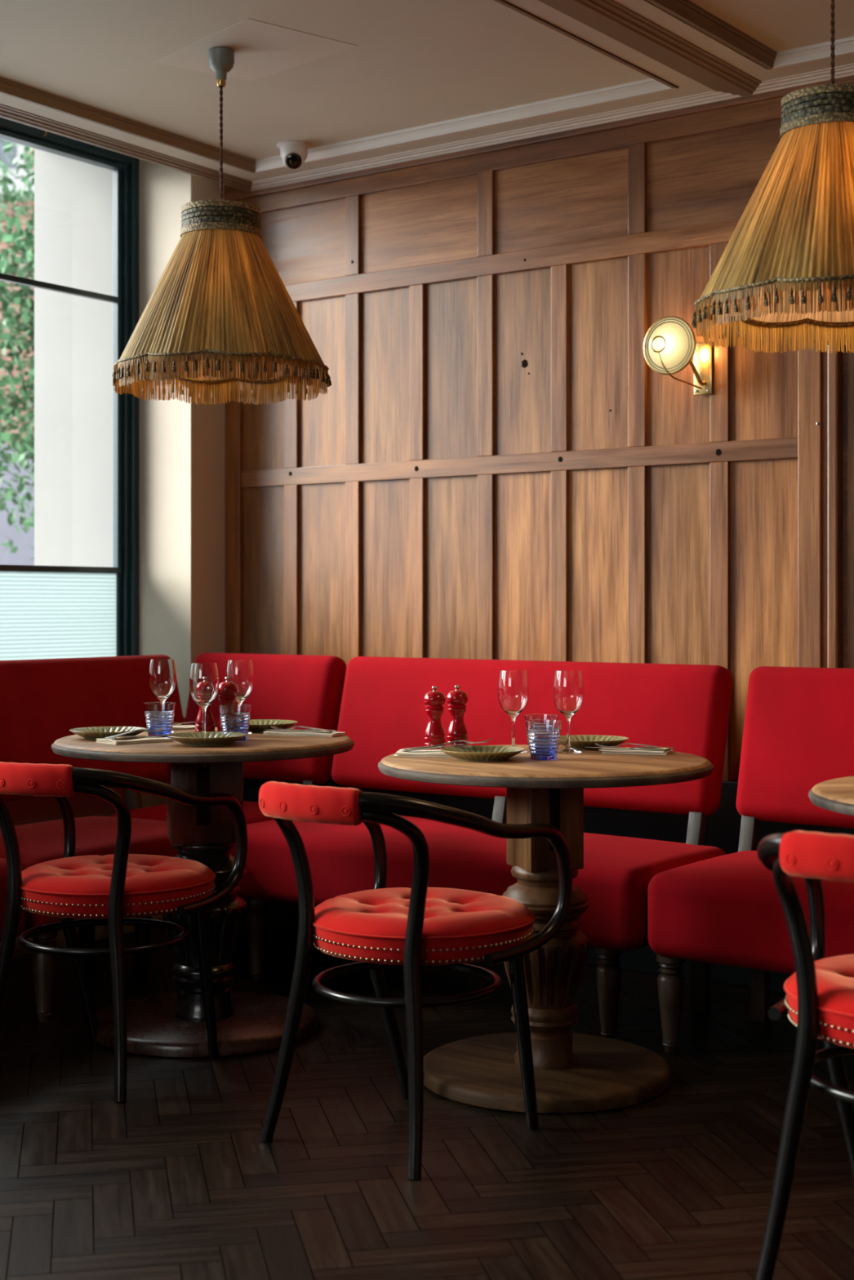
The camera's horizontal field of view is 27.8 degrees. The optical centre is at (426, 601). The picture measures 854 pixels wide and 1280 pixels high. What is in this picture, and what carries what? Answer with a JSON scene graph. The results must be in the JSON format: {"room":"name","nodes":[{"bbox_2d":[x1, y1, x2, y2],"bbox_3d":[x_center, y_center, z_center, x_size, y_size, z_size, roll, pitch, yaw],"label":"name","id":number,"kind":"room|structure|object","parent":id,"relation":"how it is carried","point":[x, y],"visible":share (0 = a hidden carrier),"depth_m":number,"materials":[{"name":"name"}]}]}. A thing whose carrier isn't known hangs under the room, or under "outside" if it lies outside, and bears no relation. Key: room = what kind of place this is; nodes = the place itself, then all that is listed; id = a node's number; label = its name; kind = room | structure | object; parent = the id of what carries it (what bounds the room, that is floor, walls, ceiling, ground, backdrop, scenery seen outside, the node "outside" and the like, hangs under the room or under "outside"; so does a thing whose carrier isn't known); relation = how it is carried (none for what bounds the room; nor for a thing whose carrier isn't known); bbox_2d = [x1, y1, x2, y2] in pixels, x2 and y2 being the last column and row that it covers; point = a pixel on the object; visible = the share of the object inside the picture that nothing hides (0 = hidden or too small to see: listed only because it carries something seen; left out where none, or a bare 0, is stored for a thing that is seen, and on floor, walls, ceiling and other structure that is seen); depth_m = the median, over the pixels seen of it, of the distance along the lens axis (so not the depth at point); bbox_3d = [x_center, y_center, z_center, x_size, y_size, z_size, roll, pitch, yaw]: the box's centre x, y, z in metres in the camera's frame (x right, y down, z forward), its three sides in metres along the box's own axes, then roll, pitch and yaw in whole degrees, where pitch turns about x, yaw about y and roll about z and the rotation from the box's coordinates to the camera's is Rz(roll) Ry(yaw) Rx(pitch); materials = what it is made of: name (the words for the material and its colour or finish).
{"room":"restaurant dining room","nodes":[
{"label":"restaurant dining room","id":0,"kind":"room"},
{"bbox_2d":[0,137,100,167],"bbox_3d":[-2.011,-2.031,5.144,0.089,0.878,2.865,0,0,34],"label":"lintel","id":1,"kind":"object","parent":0,"point":[0,138],"visible":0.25,"depth_m":6.10,"materials":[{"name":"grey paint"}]},
{"bbox_2d":[34,148,112,567],"bbox_3d":[-0.813,-0.570,7.199,0.438,3.800,1.790,0,0,34],"label":"exterior wall","id":2,"kind":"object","parent":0,"point":[73,198],"visible":0.08,"depth_m":6.47,"materials":[{"name":"white paint"}]},
{"bbox_2d":[0,159,225,959],"bbox_3d":[-3.074,-0.345,3.196,0.361,2.950,8.250,0,0,34],"label":"wall","id":3,"kind":"structure","parent":0,"point":[182,444],"depth_m":6.20,"materials":[{"name":"beige paint"}]},
{"bbox_2d":[0,117,138,660],"bbox_3d":[-1.599,-0.610,5.465,0.175,2.040,1.960,0,0,34],"label":"window","id":4,"kind":"structure","parent":3,"relation":"in","point":[46,611],"depth_m":6.18,"materials":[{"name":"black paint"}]},
{"bbox_2d":[0,914,853,1279],"bbox_3d":[-0.202,1.130,1.150,8.099,0.001,7.998,0,0,37],"label":"floor","id":5,"kind":"structure","parent":0,"point":[286,1259],"depth_m":3.50,"materials":[{"name":"brown wood"}]},
{"bbox_2d":[0,857,26,942],"bbox_3d":[-1.698,0.654,4.141,0.680,0.951,1.365,0,0,34],"label":"banquette","id":6,"kind":"object","parent":5,"relation":"on","point":[3,869],"visible":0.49,"depth_m":4.43,"materials":[{"name":"red fabric"}]},
{"bbox_2d":[0,654,184,1022],"bbox_3d":[-0.969,0.654,5.202,0.680,0.951,1.180,0,0,34],"label":"banquette","id":7,"kind":"object","parent":5,"relation":"on","point":[42,700],"visible":0.28,"depth_m":5.25,"materials":[{"name":"red fabric"}]},
{"bbox_2d":[0,761,247,1102],"bbox_3d":[-0.797,0.749,4.151,0.542,0.770,0.635,0,0,23],"label":"armchair","id":8,"kind":"object","parent":5,"relation":"on","point":[117,888],"visible":1,"depth_m":4.06,"materials":[{"name":"fabric"}]},
{"bbox_2d":[51,727,354,1057],"bbox_3d":[-0.588,0.745,4.556,0.792,0.770,0.792,0,0,-12],"label":"round table","id":9,"kind":"object","parent":5,"relation":"on","point":[170,1024],"visible":0.62,"depth_m":4.46,"materials":[{"name":"brown wood"}]},
{"bbox_2d":[69,726,146,740],"bbox_3d":[-0.839,0.348,4.533,0.201,0.025,0.201,0,0,35],"label":"plate","id":10,"kind":"object","parent":9,"relation":"on","point":[94,732],"visible":0.8,"depth_m":4.54,"materials":[{"name":"green ceramic"}]},
{"bbox_2d":[96,736,173,744],"bbox_3d":[-0.750,0.354,4.416,0.167,0.010,0.101,0,0,-40],"label":"napkin","id":11,"kind":"object","parent":9,"relation":"on","point":[152,739],"visible":0.86,"depth_m":4.38,"materials":[{"name":"beige fabric"}]},
{"bbox_2d":[104,726,166,738],"bbox_3d":[-0.754,0.339,4.454,0.025,0.019,0.196,0,0,40],"label":"fork","id":12,"kind":"object","parent":11,"relation":"on","point":[158,730],"visible":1,"depth_m":4.45,"materials":[{"name":"silver metal"}]},
{"bbox_2d":[111,734,167,740],"bbox_3d":[-0.721,0.347,4.430,0.208,0.008,0.019,0,0,-44],"label":"knife","id":13,"kind":"object","parent":11,"relation":"on","point":[133,736],"visible":0.77,"depth_m":4.39,"materials":[{"name":"silver metal"}]},
{"bbox_2d":[143,702,176,737],"bbox_3d":[-0.710,0.315,4.580,0.086,0.090,0.086,0,0,37],"label":"tumbler","id":14,"kind":"object","parent":9,"relation":"on","point":[157,714],"visible":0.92,"depth_m":4.55,"materials":[{"name":"blue glass"}]},
{"bbox_2d":[148,658,177,732],"bbox_3d":[-0.729,0.259,4.749,0.077,0.200,0.077,0,0,-34],"label":"wine glass","id":15,"kind":"object","parent":9,"relation":"on","point":[162,680],"visible":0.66,"depth_m":4.72,"materials":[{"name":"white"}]},
{"bbox_2d":[172,724,195,729],"bbox_3d":[-0.684,0.356,4.882,0.126,0.007,0.091,0,0,-25],"label":"napkin","id":16,"kind":"object","parent":9,"relation":"on","point":[186,726],"visible":0.48,"depth_m":4.85,"materials":[{"name":"beige fabric"}]},
{"bbox_2d":[173,721,195,725],"bbox_3d":[-0.693,0.347,4.891,0.019,0.012,0.208,0,0,41],"label":"knife","id":17,"kind":"object","parent":16,"relation":"on","point":[175,723],"visible":0.43,"depth_m":4.88,"materials":[{"name":"silver metal"}]},
{"bbox_2d":[189,662,219,731],"bbox_3d":[-0.576,0.259,4.456,0.077,0.200,0.077,0,0,-34],"label":"wine glass","id":18,"kind":"object","parent":9,"relation":"on","point":[204,686],"visible":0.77,"depth_m":4.43,"materials":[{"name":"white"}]},
{"bbox_2d":[195,702,215,732],"bbox_3d":[-0.595,0.280,4.620,0.055,0.159,0.055,0,0,37],"label":"pepper mill","id":19,"kind":"object","parent":9,"relation":"on","point":[210,721],"visible":0.37,"depth_m":4.60,"materials":[{"name":"red paint"}]},
{"bbox_2d":[167,731,247,746],"bbox_3d":[-0.554,0.348,4.346,0.201,0.025,0.201,0,0,-14],"label":"plate","id":20,"kind":"object","parent":9,"relation":"on","point":[202,738],"visible":1,"depth_m":4.31,"materials":[{"name":"green ceramic"}]},
{"bbox_2d":[217,676,237,731],"bbox_3d":[-0.534,0.280,4.608,0.055,0.159,0.055,0,0,37],"label":"pepper mill","id":21,"kind":"object","parent":9,"relation":"on","point":[228,690],"visible":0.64,"depth_m":4.59,"materials":[{"name":"red paint"}]},
{"bbox_2d":[218,704,251,741],"bbox_3d":[-0.499,0.315,4.479,0.086,0.090,0.086,0,0,37],"label":"tumbler","id":22,"kind":"object","parent":9,"relation":"on","point":[233,717],"visible":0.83,"depth_m":4.45,"materials":[{"name":"blue glass"}]},
{"bbox_2d":[226,659,253,733],"bbox_3d":[-0.510,0.259,4.700,0.077,0.200,0.077,0,0,-34],"label":"wine glass","id":23,"kind":"object","parent":9,"relation":"on","point":[240,672],"visible":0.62,"depth_m":4.67,"materials":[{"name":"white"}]},
{"bbox_2d":[248,719,297,732],"bbox_3d":[-0.460,0.348,4.806,0.201,0.025,0.201,0,0,-12],"label":"plate","id":24,"kind":"object","parent":9,"relation":"on","point":[257,725],"visible":0.5,"depth_m":4.76,"materials":[{"name":"green ceramic"}]},
{"bbox_2d":[262,729,345,737],"bbox_3d":[-0.332,0.354,4.646,0.211,0.010,0.076,0,0,24],"label":"napkin","id":25,"kind":"object","parent":9,"relation":"on","point":[277,732],"visible":0.96,"depth_m":4.62,"materials":[{"name":"beige fabric"}]},
{"bbox_2d":[264,728,332,733],"bbox_3d":[-0.350,0.347,4.638,0.208,0.008,0.019,0,0,24],"label":"knife","id":26,"kind":"object","parent":25,"relation":"on","point":[300,730],"visible":1,"depth_m":4.62,"materials":[{"name":"silver metal"}]},
{"bbox_2d":[271,725,337,731],"bbox_3d":[-0.333,0.343,4.660,0.196,0.012,0.025,0,0,24],"label":"fork","id":27,"kind":"object","parent":25,"relation":"on","point":[273,726],"visible":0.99,"depth_m":4.66,"materials":[{"name":"silver metal"}]},
{"bbox_2d":[110,652,346,959],"bbox_3d":[-0.708,0.654,5.640,0.675,0.951,0.680,0,0,37],"label":"banquette","id":28,"kind":"object","parent":5,"relation":"on","point":[307,690],"visible":0.27,"depth_m":5.69,"materials":[{"name":"red fabric"}]},
{"bbox_2d":[258,781,572,1179],"bbox_3d":[-0.063,0.749,3.647,0.542,0.770,0.635,0,0,37],"label":"armchair","id":29,"kind":"object","parent":5,"relation":"on","point":[416,927],"visible":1,"depth_m":3.54,"materials":[{"name":"fabric"}]},
{"bbox_2d":[230,656,732,1039],"bbox_3d":[0.147,0.654,5.001,1.430,0.951,0.680,0,0,37],"label":"banquette","id":30,"kind":"object","parent":5,"relation":"on","point":[684,708],"visible":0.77,"depth_m":4.91,"materials":[{"name":"red fabric"}]},
{"bbox_2d":[377,744,713,1114],"bbox_3d":[0.279,0.750,4.090,0.792,0.759,0.792,0,0,37],"label":"round table","id":31,"kind":"object","parent":5,"relation":"on","point":[574,1073],"visible":0.7,"depth_m":4.00,"materials":[{"name":"brown wood"}]},
{"bbox_2d":[393,749,453,757],"bbox_3d":[0.013,0.365,4.155,0.179,0.010,0.098,0,0,5],"label":"napkin","id":32,"kind":"object","parent":31,"relation":"on","point":[430,753],"visible":0.63,"depth_m":4.12,"materials":[{"name":"beige fabric"}]},
{"bbox_2d":[401,742,486,751],"bbox_3d":[0.042,0.348,4.138,0.207,0.026,0.019,0,0,7],"label":"knife","id":33,"kind":"object","parent":32,"relation":"on","point":[405,749],"visible":1,"depth_m":4.14,"materials":[{"name":"silver metal"}]},
{"bbox_2d":[431,737,493,746],"bbox_3d":[0.063,0.344,4.155,0.194,0.033,0.025,0,0,7],"label":"fork","id":34,"kind":"object","parent":32,"relation":"on","point":[491,738],"visible":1,"depth_m":4.15,"materials":[{"name":"silver metal"}]},
{"bbox_2d":[423,685,445,750],"bbox_3d":[0.019,0.291,4.325,0.055,0.159,0.055,0,0,37],"label":"pepper mill","id":35,"kind":"object","parent":31,"relation":"on","point":[434,734],"visible":0.94,"depth_m":4.31,"materials":[{"name":"red paint"}]},
{"bbox_2d":[446,684,467,746],"bbox_3d":[0.076,0.291,4.372,0.055,0.159,0.055,0,0,37],"label":"pepper mill","id":36,"kind":"object","parent":31,"relation":"on","point":[456,700],"visible":0.91,"depth_m":4.35,"materials":[{"name":"red paint"}]},
{"bbox_2d":[439,745,524,761],"bbox_3d":[0.130,0.359,4.053,0.201,0.025,0.201,0,0,-20],"label":"plate","id":37,"kind":"object","parent":31,"relation":"on","point":[466,753],"visible":1,"depth_m":4.02,"materials":[{"name":"green ceramic"}]},
{"bbox_2d":[497,670,528,752],"bbox_3d":[0.213,0.270,4.253,0.077,0.200,0.077,0,0,-34],"label":"wine glass","id":38,"kind":"object","parent":31,"relation":"on","point":[513,685],"visible":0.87,"depth_m":4.22,"materials":[{"name":"clear glass"}]},
{"bbox_2d":[524,714,559,751],"bbox_3d":[0.282,0.326,4.251,0.086,0.090,0.086,0,0,37],"label":"tumbler","id":39,"kind":"object","parent":31,"relation":"on","point":[527,717],"visible":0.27,"depth_m":4.22,"materials":[{"name":"blue glass"}]},
{"bbox_2d":[524,719,561,759],"bbox_3d":[0.274,0.326,4.051,0.086,0.090,0.086,0,0,37],"label":"tumbler","id":40,"kind":"object","parent":31,"relation":"on","point":[543,735],"visible":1,"depth_m":4.02,"materials":[{"name":"blue glass"}]},
{"bbox_2d":[552,670,583,753],"bbox_3d":[0.348,0.270,4.246,0.077,0.200,0.077,0,0,-34],"label":"wine glass","id":41,"kind":"object","parent":31,"relation":"on","point":[568,686],"visible":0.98,"depth_m":4.22,"materials":[{"name":"clear glass"}]},
{"bbox_2d":[558,734,629,749],"bbox_3d":[0.413,0.359,4.381,0.201,0.025,0.201,0,0,26],"label":"plate","id":42,"kind":"object","parent":31,"relation":"on","point":[576,741],"visible":0.76,"depth_m":4.35,"materials":[{"name":"green ceramic"}]},
{"bbox_2d":[598,746,672,755],"bbox_3d":[0.513,0.365,4.229,0.165,0.010,0.094,0,0,18],"label":"napkin","id":43,"kind":"object","parent":31,"relation":"on","point":[604,750],"visible":0.88,"depth_m":4.19,"materials":[{"name":"beige fabric"}]},
{"bbox_2d":[585,746,670,750],"bbox_3d":[0.490,0.358,4.207,0.208,0.008,0.019,0,0,14],"label":"knife","id":44,"kind":"object","parent":43,"relation":"on","point":[630,748],"visible":1,"depth_m":4.19,"materials":[{"name":"silver metal"}]},
{"bbox_2d":[595,742,675,748],"bbox_3d":[0.512,0.354,4.237,0.196,0.012,0.025,0,0,14],"label":"fork","id":45,"kind":"object","parent":43,"relation":"on","point":[596,744],"visible":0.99,"depth_m":4.24,"materials":[{"name":"silver metal"}]},
{"bbox_2d":[647,666,853,1053],"bbox_3d":[1.305,0.654,4.137,1.440,0.951,0.680,0,0,37],"label":"banquette","id":46,"kind":"object","parent":5,"relation":"on","point":[798,729],"visible":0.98,"depth_m":4.41,"materials":[{"name":"red fabric"}]},
{"bbox_2d":[755,830,853,1279],"bbox_3d":[0.825,0.749,2.919,0.542,0.770,0.635,0,0,31],"label":"armchair","id":47,"kind":"object","parent":5,"relation":"on","point":[819,999],"visible":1,"depth_m":2.87,"materials":[{"name":"fabric"}]},
{"bbox_2d":[808,776,853,816],"bbox_3d":[1.153,0.750,3.380,0.792,0.759,0.792,0,0,-24],"label":"round table","id":48,"kind":"object","parent":5,"relation":"on","point":[835,795],"visible":1,"depth_m":3.35,"materials":[{"name":"brown wood"}]},
{"bbox_2d":[0,0,853,191],"bbox_3d":[-0.362,-1.653,1.269,8.300,0.354,7.800,0,0,37],"label":"ceiling","id":49,"kind":"structure","parent":0,"point":[368,84],"depth_m":4.87,"materials":[{"name":"beige paint"}]},
{"bbox_2d":[112,47,331,404],"bbox_3d":[-0.565,-1.047,4.750,0.603,0.946,0.588,0,0,2],"label":"pendant lamp","id":50,"kind":"object","parent":49,"relation":"hanging from","point":[220,315],"visible":1,"depth_m":4.60,"materials":[{"name":"beige fabric"}]},
{"bbox_2d":[276,140,311,170],"bbox_3d":[-0.443,-1.474,5.735,0.114,0.092,0.114,0,0,37],"label":"security camera","id":51,"kind":"object","parent":49,"relation":"attached to","point":[294,153],"visible":1,"depth_m":5.70,"materials":[{"name":"white plastic"}]},
{"bbox_2d":[690,0,853,353],"bbox_3d":[0.873,-1.047,3.711,0.589,0.946,0.602,0,0,-18],"label":"pendant lamp","id":52,"kind":"object","parent":49,"relation":"hanging from","point":[787,262],"visible":1,"depth_m":3.58,"materials":[{"name":"beige fabric"}]},
{"bbox_2d":[223,75,853,781],"bbox_3d":[2.085,-0.370,4.295,8.000,3.000,0.222,0,0,37],"label":"wall","id":53,"kind":"structure","parent":0,"point":[494,463],"depth_m":5.47,"materials":[{"name":"brown wood"}]},
{"bbox_2d":[240,775,853,993],"bbox_3d":[2.217,0.830,4.096,7.350,0.600,0.024,0,0,37],"label":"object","id":54,"kind":"structure","parent":53,"relation":"attached to","point":[722,828],"depth_m":5.23,"materials":[{"name":"paint"}]},
{"bbox_2d":[643,315,712,395],"bbox_3d":[0.736,-0.726,5.082,0.172,0.221,0.176,0,0,37],"label":"wall light","id":55,"kind":"object","parent":53,"relation":"attached to","point":[669,344],"visible":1,"depth_m":5.05,"materials":[{"name":"beige glass"}]},
{"label":"outside","id":56,"kind":"structure","parent":0,"visible":0},
{"bbox_3d":[-11.941,1.355,21.402,35.250,0.150,60.000,0,0,37],"label":"pavement","id":57,"kind":"object","parent":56,"visible":0},
{"bbox_2d":[0,138,34,565],"bbox_3d":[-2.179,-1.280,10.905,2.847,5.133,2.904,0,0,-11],"label":"street tree","id":58,"kind":"object","parent":57,"relation":"on","point":[9,341],"visible":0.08,"depth_m":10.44,"materials":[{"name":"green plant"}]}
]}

